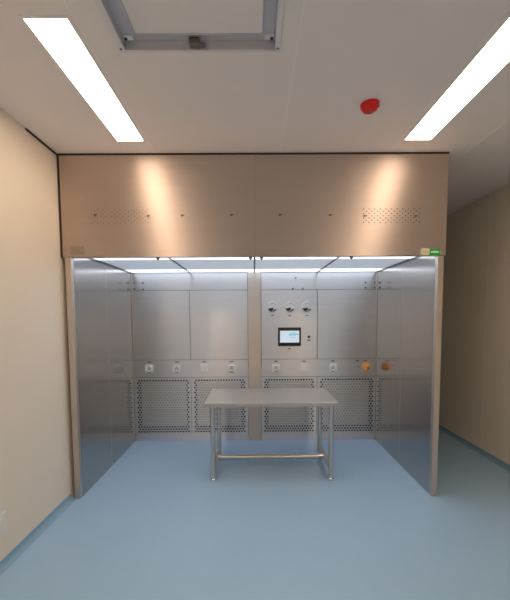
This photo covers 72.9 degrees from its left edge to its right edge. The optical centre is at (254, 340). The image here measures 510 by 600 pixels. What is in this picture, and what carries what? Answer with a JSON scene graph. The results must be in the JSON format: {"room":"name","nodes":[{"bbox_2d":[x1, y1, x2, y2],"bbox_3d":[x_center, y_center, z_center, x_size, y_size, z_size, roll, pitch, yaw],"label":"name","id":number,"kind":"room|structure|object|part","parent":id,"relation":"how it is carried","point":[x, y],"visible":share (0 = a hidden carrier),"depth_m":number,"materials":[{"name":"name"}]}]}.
{"room":"clean room","nodes":[
{"label":"clean room","id":0,"kind":"room"},
{"bbox_2d":[0,108,74,560],"bbox_3d":[-1.643,0.030,1.420,0.120,2.869,8.300,0,4,0],"label":"wall","id":1,"kind":"structure","parent":0,"point":[37,464],"depth_m":2.44,"materials":[{"name":"beige paint"}]},
{"bbox_2d":[0,510,6,532],"bbox_3d":[-1.571,1.133,2.099,0.016,0.113,0.166,0,4,0],"label":"wall socket","id":2,"kind":"object","parent":1,"relation":"attached to","point":[3,516],"visible":1,"depth_m":2.15,"materials":[{"name":"white plastic"}]},
{"bbox_2d":[0,517,4,528],"bbox_3d":[-1.565,1.131,2.128,0.004,0.053,0.055,0,4,0],"label":"outlet","id":3,"kind":"object","parent":2,"relation":"attached to","point":[2,519],"depth_m":2.14,"materials":[{"name":"white plastic"}]},
{"bbox_2d":[0,494,74,575],"bbox_3d":[-1.548,1.528,0.168,0.042,0.048,5.600,0,4,0],"label":"baseboard","id":4,"kind":"structure","parent":1,"relation":"attached to","point":[5,563],"depth_m":2.43,"materials":[{"name":"blue"}]},
{"bbox_2d":[25,128,56,154],"bbox_3d":[-1.592,-1.479,2.581,0.012,0.012,0.373,0,4,0],"label":"trim","id":5,"kind":"structure","parent":1,"relation":"attached to","point":[26,129],"depth_m":2.56,"materials":[{"name":"black"}]},
{"bbox_2d":[0,430,509,599],"bbox_3d":[0.499,1.508,1.529,4.347,0.120,8.500,0,4,0],"label":"floor","id":6,"kind":"structure","parent":0,"point":[156,525],"depth_m":2.52,"materials":[{"name":"blue plastic"}]},
{"bbox_2d":[56,152,449,498],"bbox_3d":[-0.010,-0.137,3.764,3.166,2.867,1.814,0,4,0],"label":"booth","id":7,"kind":"object","parent":6,"relation":"on","point":[189,275],"visible":0.84,"depth_m":3.34,"materials":[{"name":"metal"}]},
{"bbox_3d":[-1.528,0.341,2.917,0.050,2.045,0.043,0,4,0],"label":"post","id":8,"kind":"part","parent":7,"relation":"part of","materials":[{"name":"metal"}]},
{"bbox_3d":[-1.454,-0.736,2.821,0.100,0.064,0.003,0,4,0],"label":"name plate","id":9,"kind":"part","parent":7,"relation":"part of","materials":[{"name":"brown"}]},
{"bbox_3d":[-1.535,-0.120,3.788,0.050,2.849,1.755,0,4,0],"label":"panel","id":10,"kind":"part","parent":7,"relation":"part of","materials":[{"name":"metal"}]},
{"bbox_3d":[-1.504,0.224,4.276,0.009,2.094,0.006,0,4,0],"label":"corner trim","id":11,"kind":"part","parent":7,"relation":"part of","materials":[{"name":"metal"}]},
{"bbox_2d":[145,365,152,372],"bbox_3d":[-1.312,0.355,4.273,0.100,0.104,0.030,0,4,0],"label":"power socket","id":12,"kind":"object","parent":7,"relation":"attached to","point":[148,368],"depth_m":4.28,"materials":[{"name":"white plastic"}]},
{"bbox_3d":[-0.789,-1.088,2.827,1.572,0.808,0.050,0,4,0],"label":"header panel","id":13,"kind":"part","parent":7,"relation":"part of","materials":[{"name":"metal"}]},
{"bbox_3d":[-1.157,-0.182,4.263,0.705,0.853,0.020,0,4,0],"label":"wall panel","id":14,"kind":"part","parent":7,"relation":"part of","materials":[{"name":"metal"}]},
{"bbox_2d":[135,377,191,434],"bbox_3d":[-1.151,0.825,4.351,0.705,0.725,0.060,0,4,0],"label":"grille","id":15,"kind":"object","parent":7,"relation":"attached to","point":[163,405],"depth_m":4.33,"materials":[{"name":"silver metal"}]},
{"bbox_2d":[172,364,180,372],"bbox_3d":[-0.971,0.352,4.275,0.100,0.104,0.030,0,4,0],"label":"power socket","id":16,"kind":"object","parent":7,"relation":"attached to","point":[176,368],"depth_m":4.28,"materials":[{"name":"white plastic"}]},
{"bbox_3d":[-0.802,-0.721,4.229,1.420,0.214,0.020,0,4,0],"label":"panel","id":17,"kind":"part","parent":7,"relation":"part of","materials":[{"name":"metal"}]},
{"bbox_3d":[-0.796,0.353,4.301,1.420,0.216,0.020,0,4,0],"label":"service panel","id":18,"kind":"part","parent":7,"relation":"part of","materials":[{"name":"metal"}]},
{"bbox_3d":[-0.791,1.226,4.359,1.423,0.077,0.020,0,4,0],"label":"panel","id":19,"kind":"part","parent":7,"relation":"part of","materials":[{"name":"metal"}]},
{"bbox_2d":[200,364,207,371],"bbox_3d":[-0.629,0.342,4.285,0.098,0.100,0.012,0,4,0],"label":"power socket","id":20,"kind":"object","parent":7,"relation":"attached to","point":[203,367],"depth_m":4.28,"materials":[{"name":"white plastic"}]},
{"bbox_3d":[-0.445,-0.187,4.266,0.711,0.853,0.020,0,4,0],"label":"wall panel","id":21,"kind":"part","parent":7,"relation":"part of","materials":[{"name":"metal"}]},
{"bbox_2d":[191,377,248,433],"bbox_3d":[-0.439,0.821,4.354,0.711,0.725,0.060,0,4,0],"label":"grille","id":22,"kind":"object","parent":7,"relation":"attached to","point":[234,420],"depth_m":4.33,"materials":[{"name":"silver metal"}]},
{"bbox_2d":[228,364,235,371],"bbox_3d":[-0.287,0.348,4.277,0.100,0.104,0.030,0,4,0],"label":"power socket","id":23,"kind":"object","parent":7,"relation":"attached to","point":[231,367],"depth_m":4.28,"materials":[{"name":"white plastic"}]},
{"bbox_2d":[94,257,412,259],"bbox_3d":[-0.003,-0.764,3.088,2.976,0.013,0.400,0,4,0],"label":"light","id":24,"kind":"object","parent":7,"relation":"attached to","point":[335,258],"depth_m":3.24,"materials":[{"name":"white plastic"}]},
{"bbox_2d":[126,269,380,272],"bbox_3d":[-0.008,-0.832,4.099,2.976,0.013,0.207,0,4,0],"label":"light","id":25,"kind":"object","parent":7,"relation":"attached to","point":[159,270],"depth_m":4.12,"materials":[{"name":"white plastic"}]},
{"bbox_3d":[-0.004,0.187,4.675,3.014,2.099,0.040,0,4,0],"label":"panel","id":26,"kind":"part","parent":7,"relation":"part of","materials":[{"name":"metal"}]},
{"bbox_2d":[272,364,279,371],"bbox_3d":[0.260,0.345,4.280,0.100,0.104,0.030,0,4,0],"label":"power socket","id":27,"kind":"object","parent":7,"relation":"attached to","point":[275,367],"depth_m":4.28,"materials":[{"name":"white plastic"}]},
{"bbox_3d":[0.423,-0.192,4.270,0.691,0.853,0.020,0,4,0],"label":"instrument panel","id":28,"kind":"part","parent":7,"relation":"part of","materials":[{"name":"metal"}]},
{"bbox_2d":[261,376,316,433],"bbox_3d":[0.429,0.815,4.357,0.691,0.725,0.060,0,4,0],"label":"grille","id":29,"kind":"object","parent":7,"relation":"attached to","point":[275,420],"depth_m":4.34,"materials":[{"name":"silver metal"}]},
{"bbox_2d":[300,363,307,370],"bbox_3d":[0.609,0.334,4.290,0.098,0.100,0.012,0,4,0],"label":"power socket","id":30,"kind":"object","parent":7,"relation":"attached to","point":[303,366],"depth_m":4.28,"materials":[{"name":"white plastic"}]},
{"bbox_3d":[0.792,0.343,4.307,1.423,0.216,0.020,0,4,0],"label":"service panel","id":31,"kind":"part","parent":7,"relation":"part of","materials":[{"name":"metal"}]},
{"bbox_3d":[0.798,1.216,4.366,1.426,0.077,0.020,0,4,0],"label":"panel","id":32,"kind":"part","parent":7,"relation":"part of","materials":[{"name":"metal"}]},
{"bbox_3d":[0.786,-0.731,4.235,1.423,0.214,0.020,0,4,0],"label":"panel","id":33,"kind":"part","parent":7,"relation":"part of","materials":[{"name":"metal"}]},
{"bbox_2d":[329,363,336,371],"bbox_3d":[0.971,0.340,4.282,0.100,0.104,0.030,0,4,0],"label":"power socket","id":34,"kind":"object","parent":7,"relation":"attached to","point":[332,366],"depth_m":4.28,"materials":[{"name":"white plastic"}]},
{"bbox_2d":[317,376,374,432],"bbox_3d":[1.143,0.811,4.360,0.728,0.725,0.060,0,4,0],"label":"grille","id":35,"kind":"object","parent":7,"relation":"attached to","point":[355,395],"depth_m":4.33,"materials":[{"name":"silver metal"}]},
{"bbox_3d":[1.137,-0.197,4.272,0.728,0.853,0.020,0,4,0],"label":"wall panel","id":36,"kind":"part","parent":7,"relation":"part of","materials":[{"name":"metal"}]},
{"bbox_3d":[0.785,-1.098,2.833,1.564,0.808,0.050,0,4,0],"label":"header panel","id":37,"kind":"part","parent":7,"relation":"part of","materials":[{"name":"metal"}]},
{"bbox_3d":[1.501,0.205,4.288,0.009,2.094,0.006,0,4,0],"label":"corner trim","id":38,"kind":"part","parent":7,"relation":"part of","materials":[{"name":"metal"}]},
{"bbox_3d":[1.531,-0.139,3.800,0.050,2.849,1.755,0,4,0],"label":"panel","id":39,"kind":"part","parent":7,"relation":"part of","materials":[{"name":"metal"}]},
{"bbox_3d":[1.537,0.322,2.929,0.050,2.045,0.043,0,4,0],"label":"post","id":40,"kind":"part","parent":7,"relation":"part of","materials":[{"name":"metal"}]},
{"bbox_2d":[204,388,338,480],"bbox_3d":[0.156,0.935,3.543,1.245,0.756,0.666,0,4,0],"label":"steel table","id":41,"kind":"object","parent":6,"relation":"on","point":[235,397],"visible":1,"depth_m":3.44,"materials":[{"name":"silver metal"}]},
{"bbox_3d":[-0.398,0.943,3.258,0.049,0.717,0.049,0,4,0],"label":"leg","id":42,"kind":"part","parent":41,"relation":"part of","materials":[{"name":"metal"}]},
{"bbox_3d":[-0.397,1.205,3.559,0.044,0.044,0.522,0,4,0],"label":"rail","id":43,"kind":"part","parent":41,"relation":"part of","materials":[{"name":"metal"}]},
{"bbox_3d":[-0.400,0.905,3.822,0.049,0.717,0.049,0,4,0],"label":"leg","id":44,"kind":"part","parent":41,"relation":"part of","materials":[{"name":"metal"}]},
{"bbox_3d":[0.161,1.201,3.561,1.077,0.051,0.051,0,4,0],"label":"long rail","id":45,"kind":"part","parent":41,"relation":"part of","materials":[{"name":"metal"}]},
{"bbox_3d":[0.717,0.898,3.827,0.049,0.717,0.049,0,4,0],"label":"leg","id":46,"kind":"part","parent":41,"relation":"part of","materials":[{"name":"metal"}]},
{"bbox_3d":[0.720,1.198,3.563,0.044,0.044,0.522,0,4,0],"label":"rail","id":47,"kind":"part","parent":41,"relation":"part of","materials":[{"name":"metal"}]},
{"bbox_3d":[0.719,0.936,3.262,0.049,0.717,0.049,0,4,0],"label":"leg","id":48,"kind":"part","parent":41,"relation":"part of","materials":[{"name":"metal"}]},
{"bbox_2d":[0,0,509,215],"bbox_3d":[0.481,-1.514,1.326,4.347,0.200,8.500,0,4,0],"label":"ceiling","id":49,"kind":"structure","parent":0,"point":[400,54],"depth_m":2.00,"materials":[{"name":"white paint"}]},
{"bbox_2d":[18,15,145,141],"bbox_3d":[-0.926,-1.457,2.046,0.219,0.013,1.085,0,4,0],"label":"recessed light","id":50,"kind":"object","parent":49,"relation":"in","point":[58,36],"visible":1,"depth_m":1.83,"materials":[{"name":"white plastic"}]},
{"bbox_2d":[63,0,154,152],"bbox_3d":[-0.789,-1.315,-0.021,0.008,0.002,5.596,0,4,0],"label":"trim","id":51,"kind":"structure","parent":49,"relation":"attached to","point":[65,3],"depth_m":1.80,"materials":[{"name":"white metal"}]},
{"bbox_2d":[94,0,284,52],"bbox_3d":[-0.272,-1.429,1.324,0.793,0.056,0.783,0,4,0],"label":"ceiling hatch","id":52,"kind":"object","parent":49,"relation":"attached to","point":[135,26],"visible":1,"depth_m":1.60,"materials":[{"name":"white metal"}]},
{"bbox_3d":[-0.270,-1.450,1.329,0.737,0.012,0.741,0,4,0],"label":"frame","id":53,"kind":"part","parent":52,"relation":"part of","materials":[{"name":"grey metal"}]},
{"bbox_3d":[-0.268,-1.455,1.338,0.609,0.007,0.631,0,4,0],"label":"hatch door","id":54,"kind":"part","parent":52,"relation":"part of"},
{"bbox_2d":[280,0,305,152],"bbox_3d":[0.214,-1.321,-0.018,0.008,0.002,5.596,0,4,0],"label":"trim","id":55,"kind":"structure","parent":49,"relation":"attached to","point":[304,0],"depth_m":1.81,"materials":[{"name":"white metal"}]},
{"bbox_2d":[360,98,379,114],"bbox_3d":[0.715,-1.445,2.149,0.116,0.051,0.116,0,4,0],"label":"fire alarm","id":56,"kind":"object","parent":49,"relation":"attached to","point":[369,106],"visible":1,"depth_m":2.12,"materials":[{"name":"red plastic"}]},
{"bbox_2d":[390,6,509,151],"bbox_3d":[1.098,-1.327,-0.014,0.008,0.002,5.596,0,4,0],"label":"trim","id":57,"kind":"structure","parent":49,"relation":"attached to","point":[504,13],"depth_m":1.84,"materials":[{"name":"white metal"}]},
{"bbox_2d":[402,14,509,140],"bbox_3d":[1.221,-1.471,2.054,0.219,0.013,1.085,0,4,0],"label":"recessed light","id":58,"kind":"object","parent":49,"relation":"in","point":[493,56],"visible":1,"depth_m":1.97,"materials":[{"name":"white plastic"}]},
{"bbox_2d":[448,119,509,166],"bbox_3d":[1.720,-1.421,1.337,0.008,0.002,8.300,0,4,0],"label":"trim","id":59,"kind":"structure","parent":49,"relation":"attached to","point":[509,119],"depth_m":2.62,"materials":[{"name":"white metal"}]},
{"bbox_2d":[439,183,509,464],"bbox_3d":[2.623,0.004,1.437,0.120,2.869,8.300,0,4,0],"label":"wall","id":60,"kind":"structure","parent":0,"point":[466,266],"depth_m":3.94,"materials":[{"name":"beige paint"}]},
{"bbox_2d":[439,425,509,471],"bbox_3d":[2.551,1.411,1.531,0.042,0.048,8.300,0,4,0],"label":"baseboard","id":61,"kind":"structure","parent":60,"relation":"attached to","point":[473,447],"depth_m":3.95,"materials":[{"name":"blue"}]},
{"bbox_2d":[481,196,490,443],"bbox_3d":[2.552,-0.180,3.814,0.002,2.819,0.008,0,4,0],"label":"trim","id":62,"kind":"structure","parent":60,"relation":"attached to","point":[490,196],"depth_m":3.80,"materials":[{"name":"white"}]}
]}

